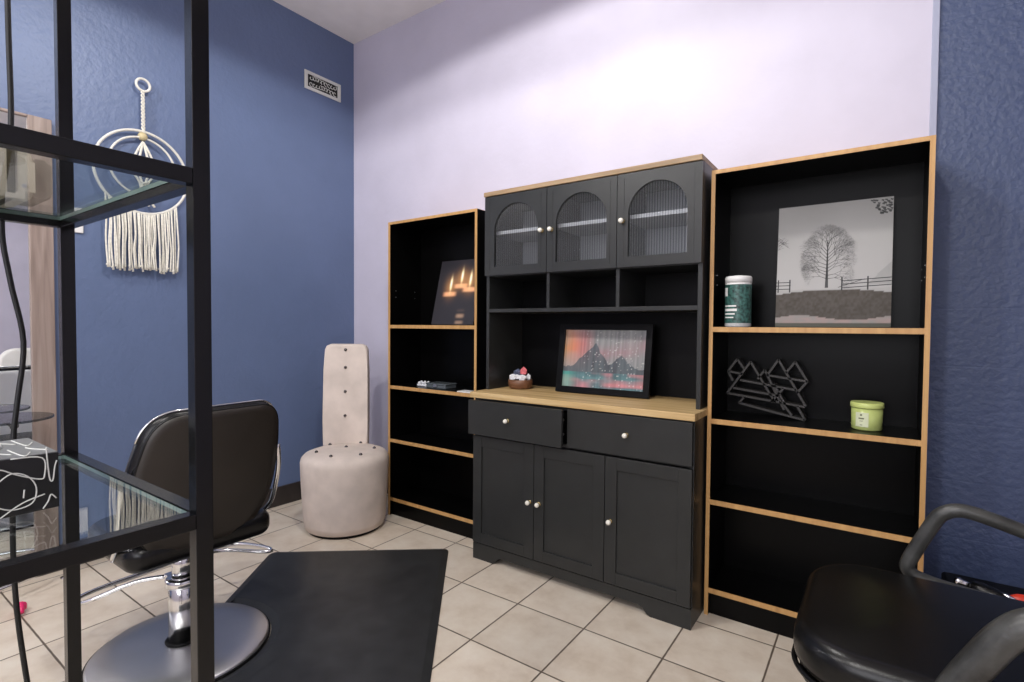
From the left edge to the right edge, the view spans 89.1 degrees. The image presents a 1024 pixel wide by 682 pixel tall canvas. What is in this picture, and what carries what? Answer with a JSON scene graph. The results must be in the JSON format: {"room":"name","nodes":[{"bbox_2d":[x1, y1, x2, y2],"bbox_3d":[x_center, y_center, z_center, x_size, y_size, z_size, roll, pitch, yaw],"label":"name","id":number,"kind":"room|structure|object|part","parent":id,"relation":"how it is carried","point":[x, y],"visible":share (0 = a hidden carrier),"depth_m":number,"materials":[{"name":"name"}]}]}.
{"room":"service shop","nodes":[
{"label":"service shop","id":0,"kind":"room"},
{"bbox_2d":[0,0,353,543],"bbox_3d":[-2.450,-0.514,2.129,0.100,3.241,4.500,2,2,35],"label":"wall","id":1,"kind":"structure","parent":0,"point":[282,150],"depth_m":3.06,"materials":[{"name":"blue paint"}]},
{"bbox_2d":[0,107,58,560],"bbox_3d":[-2.465,-0.003,2.013,0.031,2.025,1.075,2,2,35],"label":"wall mirror","id":2,"kind":"object","parent":1,"relation":"attached to","point":[30,248],"visible":0.61,"depth_m":2.38,"materials":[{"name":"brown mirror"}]},
{"bbox_2d":[0,111,34,559],"bbox_3d":[-2.470,-0.012,2.016,0.019,1.983,0.905,2,2,35],"label":"mirror glass","id":3,"kind":"object","parent":2,"relation":"attached to","point":[20,238],"depth_m":2.35,"materials":[{"name":"white"}]},
{"bbox_2d":[0,412,53,428],"bbox_3d":[-2.140,0.363,2.181,0.354,0.081,0.330,2,2,35],"label":"round wall shelf","id":4,"kind":"object","parent":2,"relation":"attached to","point":[24,417],"visible":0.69,"depth_m":2.20,"materials":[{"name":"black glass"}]},
{"bbox_2d":[74,207,82,232],"bbox_3d":[-2.113,-0.584,2.503,0.015,0.120,0.083,2,2,35],"label":"wall plate","id":5,"kind":"object","parent":1,"relation":"attached to","point":[79,229],"visible":0.11,"depth_m":2.52,"materials":[{"name":"white plastic"}]},
{"bbox_2d":[92,77,185,273],"bbox_3d":[-1.925,-0.864,2.717,0.045,1.011,0.438,2,2,35],"label":"macrame hanging","id":6,"kind":"object","parent":1,"relation":"attached to","point":[149,264],"visible":0.8,"depth_m":2.71,"materials":[{"name":"beige fabric"}]},
{"bbox_3d":[-1.920,-1.004,2.711,0.031,0.602,0.128,2,2,35],"label":"knotted cord","id":7,"kind":"part","parent":6,"relation":"part of","materials":[{"name":"beige fabric"}]},
{"bbox_2d":[38,481,301,576],"bbox_3d":[-2.415,1.044,2.140,0.014,0.125,4.300,2,2,35],"label":"baseboard","id":8,"kind":"structure","parent":1,"relation":"attached to","point":[291,492],"depth_m":3.43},
{"bbox_2d":[304,69,340,101],"bbox_3d":[-1.309,-1.764,3.605,0.009,0.123,0.286,2,2,35],"label":"air vent","id":9,"kind":"object","parent":1,"relation":"in","point":[314,82],"visible":1,"depth_m":3.60,"materials":[{"name":"white metal"}]},
{"bbox_2d":[309,76,336,96],"bbox_3d":[-1.306,-1.764,3.606,0.005,0.081,0.219,2,2,35],"label":"grille","id":10,"kind":"object","parent":9,"relation":"attached to","point":[321,85],"depth_m":3.60,"materials":[{"name":"metal"}]},
{"bbox_2d":[273,0,444,43],"bbox_3d":[-0.154,-2.122,0.472,5.690,0.100,4.500,2,2,35],"label":"ceiling","id":11,"kind":"structure","parent":0,"point":[354,21],"depth_m":3.43,"materials":[{"name":"paint"}]},
{"bbox_2d":[0,0,29,681],"bbox_3d":[-0.875,-0.469,1.030,0.102,3.238,0.264,0,2,-18],"label":"power cord","id":12,"kind":"object","parent":11,"relation":"hanging from","point":[7,3],"visible":0.77,"depth_m":0.92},
{"bbox_2d":[0,493,805,681],"bbox_3d":[-0.178,1.217,0.566,5.690,0.100,4.500,2,2,35],"label":"floor","id":13,"kind":"structure","parent":0,"point":[500,621],"depth_m":2.06,"materials":[{"name":"tile"}]},
{"bbox_2d":[13,601,26,613],"bbox_3d":[-1.999,1.086,2.119,0.077,0.044,0.043,2,2,35],"label":"hair clip","id":14,"kind":"object","parent":13,"relation":"on","point":[23,605],"visible":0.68,"depth_m":2.11,"materials":[{"name":"pink plastic"}]},
{"bbox_2d":[0,576,62,591],"bbox_3d":[-2.187,1.062,2.086,0.121,0.095,0.764,1,2,24],"label":"bar","id":15,"kind":"object","parent":13,"relation":"on","point":[6,587],"visible":0.09,"depth_m":2.17,"materials":[{"name":"silver metal"}]},
{"bbox_2d":[0,0,214,681],"bbox_3d":[-0.709,0.151,0.630,0.522,2.020,0.422,2,2,35],"label":"shelving unit","id":16,"kind":"object","parent":13,"relation":"on","point":[194,515],"visible":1,"depth_m":0.64,"materials":[{"name":"black metal"}]},
{"bbox_2d":[0,148,51,207],"bbox_3d":[-0.821,-0.261,0.762,0.114,0.094,0.205,2,2,35],"label":"pouch","id":17,"kind":"object","parent":16,"relation":"on","point":[25,180],"visible":0.88,"depth_m":0.79,"materials":[{"name":"beige plastic"}]},
{"bbox_2d":[0,438,58,518],"bbox_3d":[-0.697,0.170,0.614,0.141,0.083,0.220,2,2,35],"label":"patterned box","id":18,"kind":"object","parent":16,"relation":"on","point":[29,469],"visible":1,"depth_m":0.64,"materials":[{"name":"black cardboard"}]},
{"bbox_3d":[-0.695,0.141,0.612,0.133,0.001,0.217,2,2,35],"label":"lid panel","id":19,"kind":"part","parent":18,"relation":"part of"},
{"bbox_3d":[-0.707,-0.206,0.620,0.481,0.006,0.381,2,2,35],"label":"glass shelf","id":20,"kind":"part","parent":16,"relation":"part of","materials":[{"name":"clear glass"}]},
{"bbox_3d":[-0.707,-0.201,0.620,0.521,0.019,0.421,2,2,35],"label":"shelf frame","id":21,"kind":"part","parent":16,"relation":"part of","materials":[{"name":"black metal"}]},
{"bbox_3d":[-0.710,0.220,0.632,0.521,0.019,0.421,2,2,35],"label":"shelf frame","id":22,"kind":"part","parent":16,"relation":"part of","materials":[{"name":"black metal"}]},
{"bbox_3d":[-0.710,0.215,0.632,0.481,0.006,0.381,2,2,35],"label":"glass shelf","id":23,"kind":"part","parent":16,"relation":"part of","materials":[{"name":"clear glass"}]},
{"bbox_2d":[81,400,280,681],"bbox_3d":[-1.178,0.666,1.946,0.608,0.910,0.694,2,2,35],"label":"salon chair","id":24,"kind":"object","parent":13,"relation":"on","point":[246,447],"visible":0.73,"depth_m":1.81,"materials":[{"name":"leather"}]},
{"bbox_3d":[-1.208,0.674,1.898,0.450,0.091,0.470,2,2,35],"label":"seat","id":25,"kind":"part","parent":24,"relation":"part of","materials":[{"name":"black leather"}]},
{"bbox_3d":[-1.044,0.460,1.783,0.107,0.480,0.492,2,2,35],"label":"backrest","id":26,"kind":"part","parent":24,"relation":"part of","materials":[{"name":"black leather"}]},
{"bbox_2d":[216,549,447,681],"bbox_3d":[-0.745,1.115,1.972,0.915,0.014,1.520,0,2,-4],"label":"floor mat","id":27,"kind":"object","parent":13,"relation":"on","point":[352,615],"visible":0.94,"depth_m":2.11,"materials":[{"name":"black rubber"}]},
{"bbox_2d":[300,344,388,539],"bbox_3d":[-0.981,0.557,3.073,0.498,1.066,0.521,0,2,-4],"label":"tufted chair","id":28,"kind":"object","parent":13,"relation":"on","point":[344,480],"visible":1,"depth_m":2.96,"materials":[{"name":"beige fabric"}]},
{"bbox_3d":[-0.983,0.855,3.070,0.498,0.448,0.498,2,2,35],"label":"seat","id":29,"kind":"part","parent":28,"relation":"part of","materials":[{"name":"beige fabric"}]},
{"bbox_3d":[-1.042,0.351,3.279,0.276,0.666,0.090,0,2,-3],"label":"backrest","id":30,"kind":"part","parent":28,"relation":"part of","materials":[{"name":"beige fabric"}]},
{"bbox_2d":[388,208,486,538],"bbox_3d":[-0.405,0.183,3.145,0.705,1.818,0.272,2,2,35],"label":"bookcase","id":31,"kind":"object","parent":13,"relation":"on","point":[430,444],"visible":0.73,"depth_m":3.27,"materials":[{"name":"black laminate"}]},
{"bbox_3d":[-0.685,0.183,3.345,0.015,1.803,0.268,2,2,35],"label":"panel","id":32,"kind":"part","parent":31,"relation":"part of","materials":[{"name":"black laminate"}]},
{"bbox_2d":[417,380,428,386],"bbox_3d":[-0.543,0.260,3.204,0.086,0.034,0.035,2,2,35],"label":"ornament","id":33,"kind":"object","parent":31,"relation":"on","point":[420,383],"visible":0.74,"depth_m":3.20,"materials":[{"name":"white ceramic"}]},
{"bbox_3d":[-0.410,0.989,3.168,0.675,0.020,0.262,2,2,35],"label":"shelf","id":34,"kind":"part","parent":31,"relation":"part of","materials":[{"name":"black laminate"}]},
{"bbox_3d":[-0.407,0.622,3.158,0.675,0.020,0.262,2,2,35],"label":"shelf","id":35,"kind":"part","parent":31,"relation":"part of","materials":[{"name":"black laminate"}]},
{"bbox_3d":[-0.405,0.290,3.149,0.675,0.020,0.262,2,2,35],"label":"shelf","id":36,"kind":"part","parent":31,"relation":"part of","materials":[{"name":"black laminate"}]},
{"bbox_3d":[-0.397,-0.717,3.121,0.705,0.014,0.268,2,2,35],"label":"panel","id":37,"kind":"part","parent":31,"relation":"part of","materials":[{"name":"black laminate"}]},
{"bbox_2d":[426,381,456,388],"bbox_3d":[-0.426,0.265,3.118,0.161,0.029,0.106,2,2,35],"label":"case","id":38,"kind":"object","parent":31,"relation":"on","point":[439,385],"visible":1,"depth_m":3.08,"materials":[{"name":"grey plastic"}]},
{"bbox_3d":[-0.424,0.255,3.119,0.161,0.008,0.101,2,2,35],"label":"lid","id":39,"kind":"part","parent":38,"relation":"part of","materials":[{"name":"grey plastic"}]},
{"bbox_3d":[-0.327,0.173,3.254,0.675,1.773,0.004,2,2,35],"label":"panel","id":40,"kind":"part","parent":31,"relation":"part of","materials":[{"name":"black laminate"}]},
{"bbox_2d":[431,259,474,324],"bbox_3d":[-0.330,-0.296,3.168,0.335,0.402,0.115,2,2,35],"label":"picture","id":41,"kind":"object","parent":31,"relation":"on","point":[454,302],"visible":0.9,"depth_m":3.17},
{"bbox_2d":[457,390,471,392],"bbox_3d":[-0.237,0.284,2.913,0.130,0.006,0.068,2,2,35],"label":"paper slip","id":42,"kind":"object","parent":31,"relation":"on","point":[462,391],"visible":0.53,"depth_m":2.90,"materials":[{"name":"white paper"}]},
{"bbox_3d":[-0.121,0.198,2.948,0.015,1.803,0.268,2,2,35],"label":"panel","id":43,"kind":"part","parent":31,"relation":"part of","materials":[{"name":"black laminate"}]},
{"bbox_2d":[468,154,718,630],"bbox_3d":[0.355,0.181,2.470,1.120,1.872,0.498,2,2,35],"label":"tall cabinet","id":44,"kind":"object","parent":13,"relation":"on","point":[606,494],"visible":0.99,"depth_m":2.37,"materials":[{"name":"black wood"}]},
{"bbox_3d":[-0.043,0.752,2.553,0.262,0.442,0.007,2,2,35],"label":"door panel","id":45,"kind":"part","parent":44,"relation":"part of","materials":[{"name":"black wood"}]},
{"bbox_3d":[-0.044,0.752,2.551,0.364,0.544,0.018,2,2,35],"label":"door","id":46,"kind":"part","parent":44,"relation":"part of","materials":[{"name":"black wood"}]},
{"bbox_3d":[0.004,0.385,2.464,0.536,0.170,0.018,2,2,35],"label":"drawer","id":47,"kind":"part","parent":44,"relation":"part of","materials":[{"name":"black wood"}]},
{"bbox_3d":[0.016,-0.535,2.597,0.372,0.402,0.019,2,2,35],"label":"door","id":48,"kind":"part","parent":44,"relation":"part of","materials":[{"name":"black wood"}]},
{"bbox_3d":[0.023,-0.533,2.595,0.260,0.308,0.005,2,2,35],"label":"reeded glass pane","id":49,"kind":"part","parent":44,"relation":"part of","materials":[{"name":"clear glass"}]},
{"bbox_2d":[496,227,537,242],"bbox_3d":[0.124,-0.560,2.740,0.346,0.017,0.278,2,2,35],"label":"shelf","id":50,"kind":"object","parent":44,"relation":"attached to","point":[521,237],"depth_m":2.75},
{"bbox_3d":[0.117,0.759,2.409,0.022,0.022,0.029,2,2,35],"label":"knob","id":51,"kind":"part","parent":44,"relation":"part of","materials":[{"name":"silver metal"}]},
{"bbox_3d":[0.254,0.760,2.344,0.255,0.442,0.007,2,2,35],"label":"door panel","id":52,"kind":"part","parent":44,"relation":"part of","materials":[{"name":"black wood"}]},
{"bbox_3d":[0.253,0.760,2.341,0.357,0.544,0.018,2,2,35],"label":"door","id":53,"kind":"part","parent":44,"relation":"part of","materials":[{"name":"black wood"}]},
{"bbox_3d":[0.318,-0.525,2.387,0.256,0.308,0.005,2,2,35],"label":"reeded glass pane","id":54,"kind":"part","parent":44,"relation":"part of","materials":[{"name":"glass"}]},
{"bbox_3d":[0.316,-0.526,2.386,0.356,0.402,0.019,2,2,35],"label":"door","id":55,"kind":"part","parent":44,"relation":"part of","materials":[{"name":"black wood"}]},
{"bbox_2d":[559,218,605,235],"bbox_3d":[0.419,-0.552,2.531,0.341,0.017,0.278,2,2,35],"label":"shelf","id":56,"kind":"object","parent":44,"relation":"attached to","point":[563,231],"depth_m":2.52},
{"bbox_2d":[470,385,707,421],"bbox_3d":[0.371,0.279,2.496,1.120,0.029,0.442,2,2,35],"label":"countertop","id":57,"kind":"structure","parent":44,"relation":"on","point":[676,408],"depth_m":2.34,"materials":[{"name":"brown wood"}]},
{"bbox_2d":[508,379,532,388],"bbox_3d":[0.044,0.229,2.791,0.132,0.048,0.132,2,2,35],"label":"wooden bowl","id":58,"kind":"object","parent":57,"relation":"on","point":[513,384],"visible":0.88,"depth_m":2.74,"materials":[{"name":"brown wood"}]},
{"bbox_2d":[509,374,515,379],"bbox_3d":[0.004,0.197,2.792,0.048,0.042,0.035,2,2,35],"label":"crystal stone","id":59,"kind":"object","parent":58,"relation":"on","point":[511,377],"visible":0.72,"depth_m":2.78,"materials":[{"name":"white stone"}]},
{"bbox_2d":[514,369,521,374],"bbox_3d":[0.031,0.177,2.800,0.047,0.058,0.042,0,2,1],"label":"crystal stone","id":60,"kind":"object","parent":58,"relation":"in","point":[517,371],"visible":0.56,"depth_m":2.79,"materials":[{"name":"blue stone"}]},
{"bbox_2d":[519,375,525,379],"bbox_3d":[0.055,0.199,2.749,0.048,0.044,0.031,2,2,35],"label":"crystal stone","id":61,"kind":"object","parent":58,"relation":"on","point":[521,377],"visible":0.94,"depth_m":2.74,"materials":[{"name":"white stone"}]},
{"bbox_2d":[520,367,526,374],"bbox_3d":[0.063,0.160,2.777,0.036,0.047,0.044,0,2,-12],"label":"crystal stone","id":62,"kind":"object","parent":58,"relation":"in","point":[523,371],"visible":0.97,"depth_m":2.77,"materials":[{"name":"pink stone"}]},
{"bbox_2d":[555,324,654,398],"bbox_3d":[0.445,0.089,2.550,0.485,0.347,0.076,1,2,33],"label":"framed artwork","id":63,"kind":"object","parent":57,"relation":"on","point":[599,359],"visible":1,"depth_m":2.54},
{"bbox_2d":[562,330,645,391],"bbox_3d":[0.447,0.090,2.553,0.429,0.289,0.054,1,2,33],"label":"print","id":64,"kind":"object","parent":63,"relation":"attached to","point":[592,360],"depth_m":2.54},
{"bbox_3d":[0.409,0.767,2.203,0.022,0.022,0.029,2,2,35],"label":"knob","id":65,"kind":"part","parent":44,"relation":"part of","materials":[{"name":"silver metal"}]},
{"bbox_3d":[0.471,-0.520,2.248,0.023,0.023,0.029,2,2,35],"label":"knob","id":66,"kind":"part","parent":44,"relation":"part of","materials":[{"name":"silver metal"}]},
{"bbox_3d":[0.467,0.392,2.153,0.022,0.022,0.029,2,2,35],"label":"knob","id":67,"kind":"part","parent":44,"relation":"part of","materials":[{"name":"silver metal"}]},
{"bbox_3d":[0.476,0.396,2.176,0.551,0.170,0.018,2,2,35],"label":"drawer","id":68,"kind":"part","parent":44,"relation":"part of","materials":[{"name":"black wood"}]},
{"bbox_3d":[0.552,0.768,2.134,0.262,0.442,0.007,2,2,35],"label":"door panel","id":69,"kind":"part","parent":44,"relation":"part of","materials":[{"name":"black wood"}]},
{"bbox_3d":[0.550,0.768,2.132,0.364,0.544,0.018,2,2,35],"label":"door","id":70,"kind":"part","parent":44,"relation":"part of","materials":[{"name":"black wood"}]},
{"bbox_2d":[630,208,686,229],"bbox_3d":[0.711,-0.544,2.326,0.336,0.017,0.278,2,2,35],"label":"shelf","id":71,"kind":"object","parent":44,"relation":"attached to","point":[684,210],"depth_m":2.32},
{"bbox_3d":[0.610,-0.517,2.181,0.250,0.308,0.005,2,2,35],"label":"reeded glass pane","id":72,"kind":"part","parent":44,"relation":"part of","materials":[{"name":"clear glass"}]},
{"bbox_3d":[0.612,-0.518,2.177,0.362,0.402,0.019,2,2,35],"label":"door","id":73,"kind":"part","parent":44,"relation":"part of","materials":[{"name":"black wood"}]},
{"bbox_2d":[704,135,935,638],"bbox_3d":[1.167,0.226,2.037,0.705,1.818,0.272,2,2,35],"label":"bookcase","id":74,"kind":"object","parent":13,"relation":"on","point":[787,498],"depth_m":2.11,"materials":[{"name":"black laminate"}]},
{"bbox_3d":[0.886,0.226,2.238,0.015,1.803,0.268,2,2,35],"label":"panel","id":75,"kind":"part","parent":74,"relation":"part of","materials":[{"name":"black laminate"}]},
{"bbox_2d":[724,275,751,326],"bbox_3d":[0.928,-0.162,2.135,0.103,0.210,0.103,2,2,35],"label":"wipes canister","id":76,"kind":"object","parent":74,"relation":"on","point":[738,288],"visible":0.98,"depth_m":2.09,"materials":[{"name":"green plastic"}]},
{"bbox_3d":[0.928,-0.252,2.133,0.103,0.030,0.103,2,2,35],"label":"lid","id":77,"kind":"part","parent":76,"relation":"part of","materials":[{"name":"white plastic"}]},
{"bbox_3d":[1.162,1.032,2.061,0.675,0.020,0.262,2,2,35],"label":"shelf","id":78,"kind":"part","parent":74,"relation":"part of","materials":[{"name":"black laminate"}]},
{"bbox_3d":[1.066,0.195,2.177,0.308,0.244,0.055,2,2,35],"label":"triangle shelf","id":79,"kind":"part","parent":74,"relation":"part of","materials":[{"name":"black metal"}]},
{"bbox_3d":[1.165,0.664,2.050,0.675,0.020,0.262,2,2,35],"label":"shelf","id":80,"kind":"part","parent":74,"relation":"part of","materials":[{"name":"black laminate"}]},
{"bbox_3d":[1.167,0.332,2.041,0.675,0.020,0.262,2,2,35],"label":"shelf","id":81,"kind":"part","parent":74,"relation":"part of","materials":[{"name":"black laminate"}]},
{"bbox_3d":[1.175,-0.675,2.014,0.705,0.014,0.268,2,2,35],"label":"panel","id":82,"kind":"part","parent":74,"relation":"part of","materials":[{"name":"black laminate"}]},
{"bbox_2d":[775,196,893,327],"bbox_3d":[1.254,-0.298,2.042,0.384,0.492,0.065,2,2,35],"label":"picture","id":83,"kind":"object","parent":74,"relation":"on","point":[834,260],"visible":1,"depth_m":2.02,"materials":[{"name":"grey paper"}]},
{"bbox_2d":[850,400,884,431],"bbox_3d":[1.311,0.275,1.924,0.105,0.101,0.105,2,2,35],"label":"jar candle","id":84,"kind":"object","parent":74,"relation":"on","point":[866,415],"visible":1,"depth_m":1.89,"materials":[{"name":"green glass"}]},
{"bbox_3d":[1.312,0.235,1.922,0.105,0.020,0.105,2,2,35],"label":"lid","id":85,"kind":"part","parent":84,"relation":"part of","materials":[{"name":"plastic"}]},
{"bbox_3d":[1.450,0.241,1.841,0.015,1.803,0.268,2,2,35],"label":"panel","id":86,"kind":"part","parent":74,"relation":"part of","materials":[{"name":"black laminate"}]},
{"bbox_2d":[791,503,1023,681],"bbox_3d":[1.001,0.691,1.109,0.700,0.937,0.627,2,2,35],"label":"salon chair","id":87,"kind":"object","parent":13,"relation":"on","point":[854,623],"visible":1,"depth_m":1.13,"materials":[{"name":"black leather"}]},
{"bbox_3d":[0.947,0.665,1.147,0.544,0.106,0.537,2,2,35],"label":"seat","id":88,"kind":"part","parent":87,"relation":"part of","materials":[{"name":"black leather"}]},
{"bbox_3d":[1.232,0.555,1.300,0.423,0.262,0.044,2,2,35],"label":"armrest","id":89,"kind":"part","parent":87,"relation":"part of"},
{"bbox_3d":[0.924,0.590,0.835,0.400,0.313,0.094,2,2,35],"label":"armrest","id":90,"kind":"part","parent":87,"relation":"part of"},
{"bbox_2d":[941,572,1023,594],"bbox_3d":[1.588,0.988,1.580,0.420,0.325,0.400,2,2,35],"label":"crate","id":91,"kind":"object","parent":13,"relation":"on","point":[946,576],"visible":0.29,"depth_m":1.76,"materials":[{"name":"black plastic"}]},
{"bbox_2d":[954,577,1014,598],"bbox_3d":[1.482,0.786,1.616,0.050,0.053,0.171,-1,2,-34],"label":"iron","id":92,"kind":"object","parent":91,"relation":"on","point":[979,586],"visible":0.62,"depth_m":1.62,"materials":[{"name":"black plastic"}]},
{"bbox_3d":[1.490,0.786,1.599,0.050,0.053,0.134,-1,2,-31],"label":"handle","id":93,"kind":"part","parent":92,"relation":"part of","materials":[{"name":"black plastic"}]},
{"bbox_2d":[1010,594,1023,600],"bbox_3d":[1.607,0.803,1.594,0.182,0.039,0.040,1,2,23],"label":"hair clipper","id":94,"kind":"object","parent":91,"relation":"on","point":[1020,597],"visible":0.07,"depth_m":1.61,"materials":[{"name":"red plastic"}]},
{"bbox_2d":[354,0,1023,588],"bbox_3d":[1.101,-0.494,2.317,5.490,3.241,0.100,2,2,35],"label":"wall","id":95,"kind":"structure","parent":0,"point":[456,102],"depth_m":2.28,"materials":[{"name":"purple paint"}]},
{"bbox_2d":[923,0,939,570],"bbox_3d":[1.583,-0.481,1.974,0.021,3.241,0.106,2,2,35],"label":"trim","id":96,"kind":"structure","parent":95,"relation":"attached to","point":[936,3],"depth_m":1.92,"materials":[{"name":"white paint"}]}
]}

